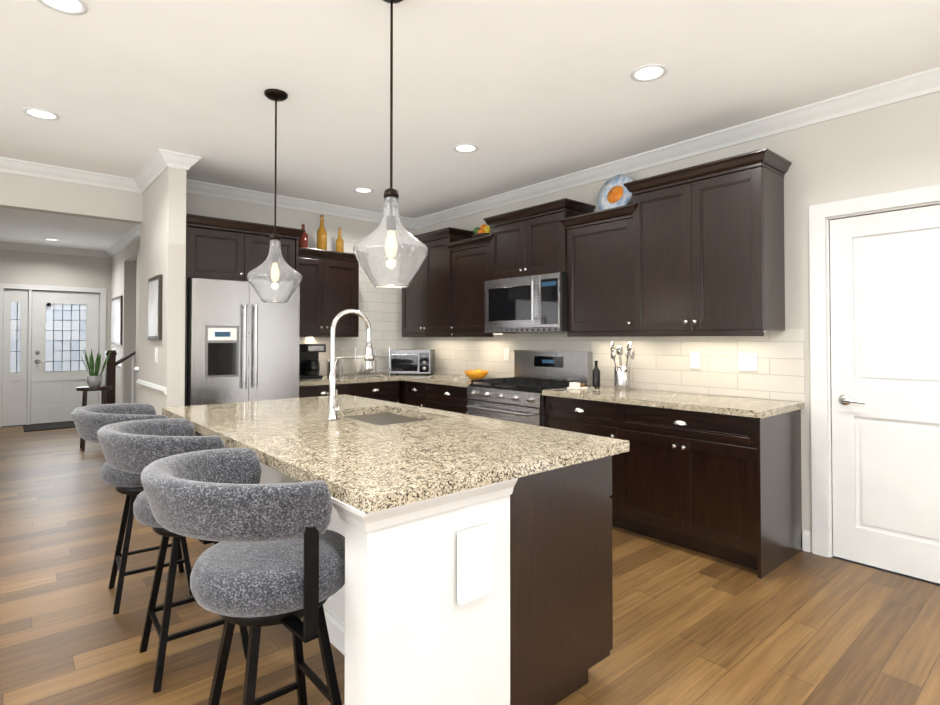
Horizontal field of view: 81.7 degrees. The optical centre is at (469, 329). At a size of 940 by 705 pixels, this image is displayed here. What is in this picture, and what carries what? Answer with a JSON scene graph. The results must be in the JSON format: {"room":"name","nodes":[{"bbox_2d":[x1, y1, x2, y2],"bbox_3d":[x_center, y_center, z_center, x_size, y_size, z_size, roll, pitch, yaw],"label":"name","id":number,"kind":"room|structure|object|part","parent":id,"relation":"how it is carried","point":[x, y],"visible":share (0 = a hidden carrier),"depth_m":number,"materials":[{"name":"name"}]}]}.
{"room":"kitchen","nodes":[
{"label":"kitchen","id":0,"kind":"room"},
{"bbox_2d":[0,249,110,358],"bbox_3d":[-6.890,0.076,8.193,2.450,2.740,0.124,1,-1,-41],"label":"wall","id":1,"kind":"structure","parent":0,"point":[32,268],"depth_m":8.51,"materials":[{"name":"paint"}]},
{"bbox_2d":[2,289,98,425],"bbox_3d":[-6.497,0.420,8.464,1.180,2.040,0.098,1,-1,-41],"label":"front door","id":2,"kind":"structure","parent":1,"relation":"in","point":[65,328],"depth_m":8.44,"materials":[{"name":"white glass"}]},
{"bbox_2d":[0,242,103,257],"bbox_3d":[-6.817,-1.245,8.143,2.250,0.100,0.085,1,-1,-41],"label":"crown molding","id":3,"kind":"structure","parent":1,"relation":"attached to","point":[3,245],"depth_m":8.41,"materials":[{"name":"white wood"}]},
{"bbox_2d":[0,283,105,427],"bbox_3d":[-6.515,0.383,8.487,1.360,2.135,0.120,1,-1,-41],"label":"door frame","id":4,"kind":"structure","parent":1,"relation":"attached to","point":[102,319],"depth_m":8.28,"materials":[{"name":"white wood"}]},
{"bbox_2d":[0,172,142,223],"bbox_3d":[-4.986,-0.002,3.305,5.165,2.740,0.120,1,-1,-41],"label":"wall","id":5,"kind":"structure","parent":0,"point":[27,193],"depth_m":4.61,"materials":[{"name":"paint"}]},
{"bbox_2d":[0,157,139,192],"bbox_3d":[-4.885,-1.322,3.277,5.075,0.100,0.085,1,-1,-41],"label":"crown molding","id":6,"kind":"structure","parent":5,"relation":"attached to","point":[7,165],"depth_m":4.55,"materials":[{"name":"white wood"}]},
{"bbox_2d":[110,237,139,403],"bbox_3d":[-4.245,0.058,7.087,0.120,2.740,5.250,1,-1,-41],"label":"wall","id":7,"kind":"structure","parent":0,"point":[125,270],"depth_m":7.64,"materials":[{"name":"paint"}]},
{"bbox_2d":[111,296,122,344],"bbox_3d":[-5.446,-0.137,8.372,0.026,0.730,0.900,1,-1,-41],"label":"framed picture","id":8,"kind":"object","parent":7,"relation":"attached to","point":[116,320],"visible":1,"depth_m":8.28,"materials":[{"name":"grey"}]},
{"bbox_2d":[104,224,139,257],"bbox_3d":[-4.381,-1.262,7.109,0.085,0.100,4.830,1,-1,-41],"label":"crown molding","id":9,"kind":"structure","parent":7,"relation":"attached to","point":[134,233],"depth_m":7.74,"materials":[{"name":"white wood"}]},
{"bbox_2d":[138,167,185,414],"bbox_3d":[-2.648,0.019,4.643,0.125,2.740,1.140,1,-1,-41],"label":"wall","id":10,"kind":"structure","parent":0,"point":[163,238],"depth_m":4.25,"materials":[{"name":"paint"}]},
{"bbox_2d":[136,379,166,394],"bbox_3d":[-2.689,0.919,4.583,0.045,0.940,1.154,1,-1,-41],"label":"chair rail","id":11,"kind":"structure","parent":10,"relation":"attached to","point":[157,388],"depth_m":4.48,"materials":[{"name":"white wood"}]},
{"bbox_2d":[148,275,161,339],"bbox_3d":[-2.586,-0.174,4.455,0.026,0.520,0.430,1,-1,-41],"label":"picture","id":12,"kind":"object","parent":10,"relation":"attached to","point":[154,307],"visible":1,"depth_m":4.38},
{"bbox_2d":[132,149,179,192],"bbox_3d":[-2.615,-1.303,4.483,0.110,0.100,0.995,1,-1,-41],"label":"crown molding","id":13,"kind":"structure","parent":10,"relation":"attached to","point":[161,161],"depth_m":4.36,"materials":[{"name":"white wood"}]},
{"bbox_2d":[155,348,157,362],"bbox_3d":[-2.563,0.206,4.435,0.011,0.120,0.080,1,-1,-41],"label":"switch","id":14,"kind":"object","parent":10,"relation":"attached to","point":[156,355],"visible":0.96,"depth_m":4.41,"materials":[{"name":"white plastic"}]},
{"bbox_2d":[176,154,200,186],"bbox_3d":[-2.372,-1.303,4.495,0.095,0.100,0.695,1,-1,-41],"label":"crown molding","id":15,"kind":"structure","parent":10,"relation":"attached to","point":[187,161],"depth_m":4.24,"materials":[{"name":"white wood"}]},
{"bbox_2d":[186,192,416,375],"bbox_3d":[-1.710,0.037,5.726,2.710,2.740,0.120,1,-1,-41],"label":"wall","id":16,"kind":"structure","parent":0,"point":[230,209],"depth_m":5.52,"materials":[{"name":"paint"}]},
{"bbox_2d":[186,180,415,227],"bbox_3d":[-1.684,-1.285,5.633,2.600,0.100,0.085,1,-1,-41],"label":"crown molding","id":17,"kind":"structure","parent":16,"relation":"attached to","point":[196,187],"depth_m":5.48,"materials":[{"name":"white wood"}]},
{"bbox_2d":[298,247,358,336],"bbox_3d":[-1.535,-0.356,5.540,0.837,0.860,0.376,1,-1,-41],"label":"upper cabinet","id":18,"kind":"object","parent":16,"relation":"attached to","point":[329,287],"visible":0.77,"depth_m":5.44,"materials":[{"name":"brown wood"}]},
{"bbox_2d":[298,224,307,247],"bbox_3d":[-1.672,-0.925,5.444,0.095,0.270,0.098,1,-1,-41],"label":"decorative bottle","id":19,"kind":"object","parent":18,"relation":"on","point":[303,240],"depth_m":5.41,"materials":[{"name":"red glass"}]},
{"bbox_2d":[317,215,326,249],"bbox_3d":[-1.520,-0.983,5.575,0.103,0.390,0.106,1,-1,-41],"label":"decorative bottle","id":20,"kind":"object","parent":18,"relation":"on","point":[321,239],"depth_m":5.53,"materials":[{"name":"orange glass"}]},
{"bbox_2d":[336,227,343,251],"bbox_3d":[-1.369,-0.931,5.705,0.084,0.290,0.086,1,-1,-41],"label":"decorative bottle","id":21,"kind":"object","parent":18,"relation":"on","point":[339,241],"depth_m":5.67,"materials":[{"name":"orange glass"}]},
{"bbox_2d":[299,238,414,375],"bbox_3d":[-1.335,-0.255,5.969,1.770,1.489,0.002,1,-1,-41],"label":"tile backsplash","id":22,"kind":"structure","parent":16,"relation":"attached to","point":[382,307],"depth_m":6.17,"materials":[{"name":"white tile"}]},
{"bbox_2d":[0,426,939,704],"bbox_3d":[-2.291,1.353,2.323,8.000,0.001,14.750,1,-1,-41],"label":"floor","id":23,"kind":"structure","parent":0,"point":[698,628],"depth_m":2.49,"materials":[{"name":"brown wood"}]},
{"bbox_2d":[23,421,75,431],"bbox_3d":[-6.157,1.438,8.177,0.870,0.013,0.670,1,-1,-41],"label":"door mat","id":24,"kind":"object","parent":23,"relation":"on","point":[47,426],"visible":0.58,"depth_m":8.03,"materials":[{"name":"grey fabric"}]},
{"bbox_2d":[76,386,111,450],"bbox_3d":[-4.510,1.052,6.520,0.360,0.736,0.360,1,-1,-41],"label":"console table","id":25,"kind":"object","parent":23,"relation":"on","point":[85,389],"visible":0.48,"depth_m":6.43,"materials":[{"name":"brown wood"}]},
{"bbox_2d":[79,347,112,386],"bbox_3d":[-4.492,0.438,6.530,0.361,0.492,0.314,1,-1,-41],"label":"potted plant","id":26,"kind":"object","parent":25,"relation":"on","point":[94,379],"visible":1,"depth_m":6.48,"materials":[{"name":"green plant"}]},
{"bbox_2d":[104,349,135,403],"bbox_3d":[-4.298,0.303,7.987,1.882,2.279,0.962,1,-1,-41],"label":"stair railing","id":27,"kind":"object","parent":23,"relation":"on","point":[110,370],"visible":0.15,"depth_m":7.08,"materials":[{"name":"brown wood"}]},
{"bbox_2d":[71,403,191,613],"bbox_3d":[-1.709,0.876,2.804,0.572,0.974,0.621,1,-1,-37],"label":"bar stool","id":28,"kind":"object","parent":23,"relation":"on","point":[90,421],"visible":0.48,"depth_m":2.67,"materials":[{"name":"fabric"}]},
{"bbox_2d":[97,418,248,692],"bbox_3d":[-1.190,0.868,2.232,0.572,0.974,0.621,1,-1,-39],"label":"bar stool","id":29,"kind":"object","parent":23,"relation":"on","point":[136,446],"visible":0.6,"depth_m":2.08,"materials":[{"name":"fabric"}]},
{"bbox_2d":[141,448,344,704],"bbox_3d":[-0.622,0.857,1.570,0.572,0.974,0.621,1,-1,-41],"label":"bar stool","id":30,"kind":"object","parent":23,"relation":"on","point":[275,555],"visible":1,"depth_m":1.42,"materials":[{"name":"fabric"}]},
{"bbox_2d":[187,278,299,447],"bbox_3d":[-2.064,0.497,4.782,0.880,1.790,0.797,1,-1,-41],"label":"refrigerator","id":31,"kind":"object","parent":23,"relation":"on","point":[242,342],"visible":0.5,"depth_m":4.46,"materials":[{"name":"silver metal"}]},
{"bbox_2d":[185,214,304,405],"bbox_3d":[-2.086,0.243,4.846,0.978,2.300,0.694,1,-1,-41],"label":"surround","id":32,"kind":"object","parent":23,"relation":"on","point":[224,249],"visible":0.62,"depth_m":4.54,"materials":[{"name":"brown wood"}]},
{"bbox_2d":[299,374,400,402],"bbox_3d":[-1.346,0.943,5.511,1.114,0.920,0.642,1,-1,-41],"label":"base cabinet","id":33,"kind":"object","parent":23,"relation":"on","point":[382,387],"visible":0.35,"depth_m":5.38,"materials":[{"name":"brown wood"}]},
{"bbox_2d":[299,344,325,378],"bbox_3d":[-1.555,0.309,5.319,0.200,0.340,0.232,1,-1,-41],"label":"coffee maker","id":34,"kind":"object","parent":33,"relation":"on","point":[309,365],"visible":0.94,"depth_m":5.27,"materials":[{"name":"black plastic"}]},
{"bbox_2d":[327,359,338,376],"bbox_3d":[-1.405,0.383,5.573,0.124,0.200,0.124,1,-1,-41],"label":"canister","id":35,"kind":"object","parent":33,"relation":"on","point":[336,368],"visible":0.4,"depth_m":5.53,"materials":[{"name":"silver metal"}]},
{"bbox_2d":[342,347,389,377],"bbox_3d":[-1.095,0.336,5.735,0.409,0.300,0.290,1,-1,-41],"label":"dish rack","id":36,"kind":"object","parent":33,"relation":"on","point":[358,366],"visible":0.73,"depth_m":5.68,"materials":[{"name":"silver metal"}]},
{"bbox_2d":[162,410,615,704],"bbox_3d":[-0.578,0.917,2.589,1.148,0.880,2.284,1,-1,-41],"label":"kitchen island","id":37,"kind":"object","parent":23,"relation":"on","point":[478,560],"depth_m":1.68,"materials":[{"name":"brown wood"}]},
{"bbox_2d":[162,400,533,513],"bbox_3d":[-0.774,0.454,2.422,0.610,0.040,2.300,1,-1,-41],"label":"island countertop","id":38,"kind":"structure","parent":37,"relation":"on","point":[379,468],"depth_m":1.87,"materials":[{"name":"beige stone"}]},
{"bbox_2d":[327,309,373,419],"bbox_3d":[-0.582,0.166,2.699,0.254,0.543,0.094,1,-1,-41],"label":"faucet","id":39,"kind":"object","parent":38,"relation":"on","point":[333,406],"visible":1,"depth_m":2.65,"materials":[{"name":"silver metal"}]},
{"bbox_2d":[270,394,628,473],"bbox_3d":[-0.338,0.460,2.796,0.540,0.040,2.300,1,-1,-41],"label":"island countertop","id":40,"kind":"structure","parent":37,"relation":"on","point":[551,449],"depth_m":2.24,"materials":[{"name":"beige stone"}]},
{"bbox_2d":[466,350,592,426],"bbox_3d":[0.483,0.787,4.671,0.727,1.205,0.854,1,-1,-41],"label":"gas range","id":41,"kind":"object","parent":23,"relation":"on","point":[518,397],"visible":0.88,"depth_m":4.61,"materials":[{"name":"silver metal"}]},
{"bbox_2d":[380,373,803,578],"bbox_3d":[0.472,0.931,4.747,0.642,0.920,4.183,1,-1,-41],"label":"base cabinets","id":42,"kind":"object","parent":23,"relation":"on","point":[717,476],"visible":0.69,"depth_m":3.33,"materials":[{"name":"brown wood"}]},
{"bbox_2d":[388,349,434,374],"bbox_3d":[-0.647,0.356,6.038,0.460,0.270,0.383,0,-1,4],"label":"toaster oven","id":43,"kind":"object","parent":42,"relation":"on","point":[417,361],"visible":1,"depth_m":5.89,"materials":[{"name":"silver metal"}]},
{"bbox_2d":[464,369,488,378],"bbox_3d":[0.065,0.430,5.319,0.250,0.098,0.250,1,-1,-41],"label":"fruit bowl","id":44,"kind":"object","parent":42,"relation":"on","point":[476,374],"visible":1,"depth_m":5.24,"materials":[{"name":"orange ceramic"}]},
{"bbox_2d":[567,382,587,389],"bbox_3d":[0.844,0.438,4.275,0.140,0.050,0.100,1,-1,-41],"label":"soap tray","id":45,"kind":"object","parent":42,"relation":"on","point":[575,385],"visible":1,"depth_m":4.24,"materials":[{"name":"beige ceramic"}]},
{"bbox_2d":[592,361,599,386],"bbox_3d":[1.024,0.357,4.404,0.060,0.215,0.062,1,-1,-41],"label":"oil bottle","id":46,"kind":"object","parent":42,"relation":"on","point":[596,377],"visible":1,"depth_m":4.38,"materials":[{"name":"black glass"}]},
{"bbox_2d":[610,342,634,389],"bbox_3d":[1.187,0.277,4.206,0.201,0.369,0.187,1,-1,-41],"label":"utensil crock","id":47,"kind":"object","parent":42,"relation":"on","point":[621,378],"visible":1,"depth_m":4.17,"materials":[{"name":"silver metal"}]},
{"bbox_2d":[0,0,939,250],"bbox_3d":[-2.285,-1.435,2.452,8.120,0.100,14.870,1,-1,-41],"label":"ceiling","id":48,"kind":"structure","parent":0,"point":[521,93],"depth_m":3.02,"materials":[{"name":"paint"}]},
{"bbox_2d":[22,107,59,119],"bbox_3d":[-2.709,-1.367,3.434,0.185,0.006,0.194,1,-1,-41],"label":"recessed light","id":49,"kind":"object","parent":48,"relation":"in","point":[39,113],"depth_m":3.44,"materials":[{"name":"white plastic"}]},
{"bbox_2d":[37,0,87,14],"bbox_3d":[-1.724,-1.385,2.303,0.168,0.006,0.162,1,-1,-41],"label":"recessed light","id":50,"kind":"object","parent":48,"relation":"in","point":[72,7],"depth_m":2.32,"materials":[{"name":"white plastic"}]},
{"bbox_2d":[247,89,301,302],"bbox_3d":[-1.129,-0.766,3.152,0.303,1.216,0.303,1,-1,-41],"label":"pendant light","id":51,"kind":"object","parent":48,"relation":"hanging from","point":[274,277],"visible":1,"depth_m":3.08,"materials":[{"name":"clear glass"}]},
{"bbox_3d":[-1.129,-0.344,3.145,0.303,0.371,0.303,1,-1,-41],"label":"lamp shade","id":52,"kind":"part","parent":51,"relation":"part of","materials":[{"name":"clear glass"}]},
{"bbox_2d":[353,187,372,192],"bbox_3d":[-1.024,-1.339,5.204,0.187,0.006,0.194,1,-1,-41],"label":"recessed light","id":53,"kind":"object","parent":48,"relation":"in","point":[361,189],"depth_m":5.22,"materials":[{"name":"white plastic"}]},
{"bbox_2d":[353,0,427,288],"bbox_3d":[-0.320,-0.781,2.212,0.303,1.216,0.303,1,-1,-41],"label":"pendant light","id":54,"kind":"object","parent":48,"relation":"hanging from","point":[390,251],"visible":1,"depth_m":2.13,"materials":[{"name":"clear glass"}]},
{"bbox_3d":[-0.320,-0.359,2.205,0.303,0.371,0.303,1,-1,-41],"label":"lamp shade","id":55,"kind":"part","parent":54,"relation":"part of","materials":[{"name":"clear glass"}]},
{"bbox_2d":[453,143,477,152],"bbox_3d":[-0.030,-1.357,4.051,0.190,0.006,0.191,1,-1,-41],"label":"recessed light","id":56,"kind":"object","parent":48,"relation":"in","point":[463,148],"depth_m":4.07,"materials":[{"name":"white plastic"}]},
{"bbox_2d":[630,64,667,81],"bbox_3d":[0.956,-1.375,2.904,0.193,0.006,0.189,1,-1,-41],"label":"recessed light","id":57,"kind":"object","parent":48,"relation":"in","point":[648,72],"depth_m":2.91,"materials":[{"name":"white plastic"}]},
{"bbox_2d":[417,91,939,551],"bbox_3d":[2.460,-0.006,3.046,0.120,2.740,9.620,1,-1,-41],"label":"wall","id":58,"kind":"structure","parent":0,"point":[893,147],"depth_m":3.35,"materials":[{"name":"paint"}]},
{"bbox_2d":[485,273,566,332],"bbox_3d":[0.561,-0.215,4.789,0.476,0.470,0.884,1,-1,-41],"label":"microwave","id":59,"kind":"object","parent":58,"relation":"attached to","point":[534,303],"visible":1,"depth_m":4.59,"materials":[{"name":"silver metal"}]},
{"bbox_2d":[402,148,791,336],"bbox_3d":[0.599,-0.490,4.811,0.396,1.105,3.962,1,-1,-41],"label":"upper cabinets","id":60,"kind":"object","parent":58,"relation":"attached to","point":[697,250],"visible":0.88,"depth_m":3.84,"materials":[{"name":"brown wood"}]},
{"bbox_2d":[472,224,489,237],"bbox_3d":[0.141,-0.968,5.421,0.250,0.175,0.250,1,-1,-41],"label":"fruit","id":61,"kind":"object","parent":60,"relation":"on","point":[483,229],"visible":0.54,"depth_m":5.34,"materials":[{"name":"orange food"}]},
{"bbox_2d":[597,174,631,209],"bbox_3d":[1.151,-1.066,4.299,0.113,0.337,0.336,1,-1,-41],"label":"decorative plate","id":62,"kind":"object","parent":60,"relation":"on","point":[613,192],"visible":0.88,"depth_m":4.31,"materials":[{"name":"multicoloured ceramic"}]},
{"bbox_2d":[415,329,804,401],"bbox_3d":[0.719,-0.271,4.977,0.002,1.489,4.181,1,-1,-41],"label":"tile backsplash","id":63,"kind":"structure","parent":58,"relation":"attached to","point":[661,363],"depth_m":4.06,"materials":[{"name":"beige tile"}]},
{"bbox_2d":[504,348,509,359],"bbox_3d":[0.363,0.241,5.371,0.008,0.120,0.075,1,-1,-41],"label":"switch plate","id":64,"kind":"object","parent":63,"relation":"attached to","point":[506,350],"depth_m":5.36,"materials":[{"name":"white plastic"}]},
{"bbox_2d":[690,352,700,368],"bbox_3d":[1.620,0.218,3.906,0.012,0.120,0.075,1,-1,-41],"label":"switch plate","id":65,"kind":"object","parent":63,"relation":"attached to","point":[695,357],"depth_m":3.90,"materials":[{"name":"white plastic"}]},
{"bbox_2d":[738,353,757,370],"bbox_3d":[1.856,0.213,3.632,0.012,0.120,0.120,1,-1,-41],"label":"switch plate","id":66,"kind":"object","parent":63,"relation":"attached to","point":[747,361],"depth_m":3.63,"materials":[{"name":"white plastic"}]},
{"bbox_2d":[412,67,939,228],"bbox_3d":[2.421,-1.327,2.955,0.085,0.100,9.500,1,-1,-41],"label":"crown molding","id":67,"kind":"structure","parent":58,"relation":"attached to","point":[926,82],"depth_m":3.72,"materials":[{"name":"white wood"}]},
{"bbox_2d":[809,184,939,557],"bbox_3d":[2.464,0.296,3.006,0.120,2.135,0.990,1,-1,-41],"label":"door frame","id":68,"kind":"structure","parent":58,"relation":"attached to","point":[821,216],"depth_m":3.29,"materials":[{"name":"white wood"}]},
{"bbox_2d":[830,205,939,583],"bbox_3d":[2.434,0.342,2.979,0.093,2.026,0.788,1,-1,-41],"label":"pantry door","id":69,"kind":"structure","parent":58,"relation":"in","point":[885,318],"depth_m":3.08,"materials":[{"name":"white wood"}]}
]}

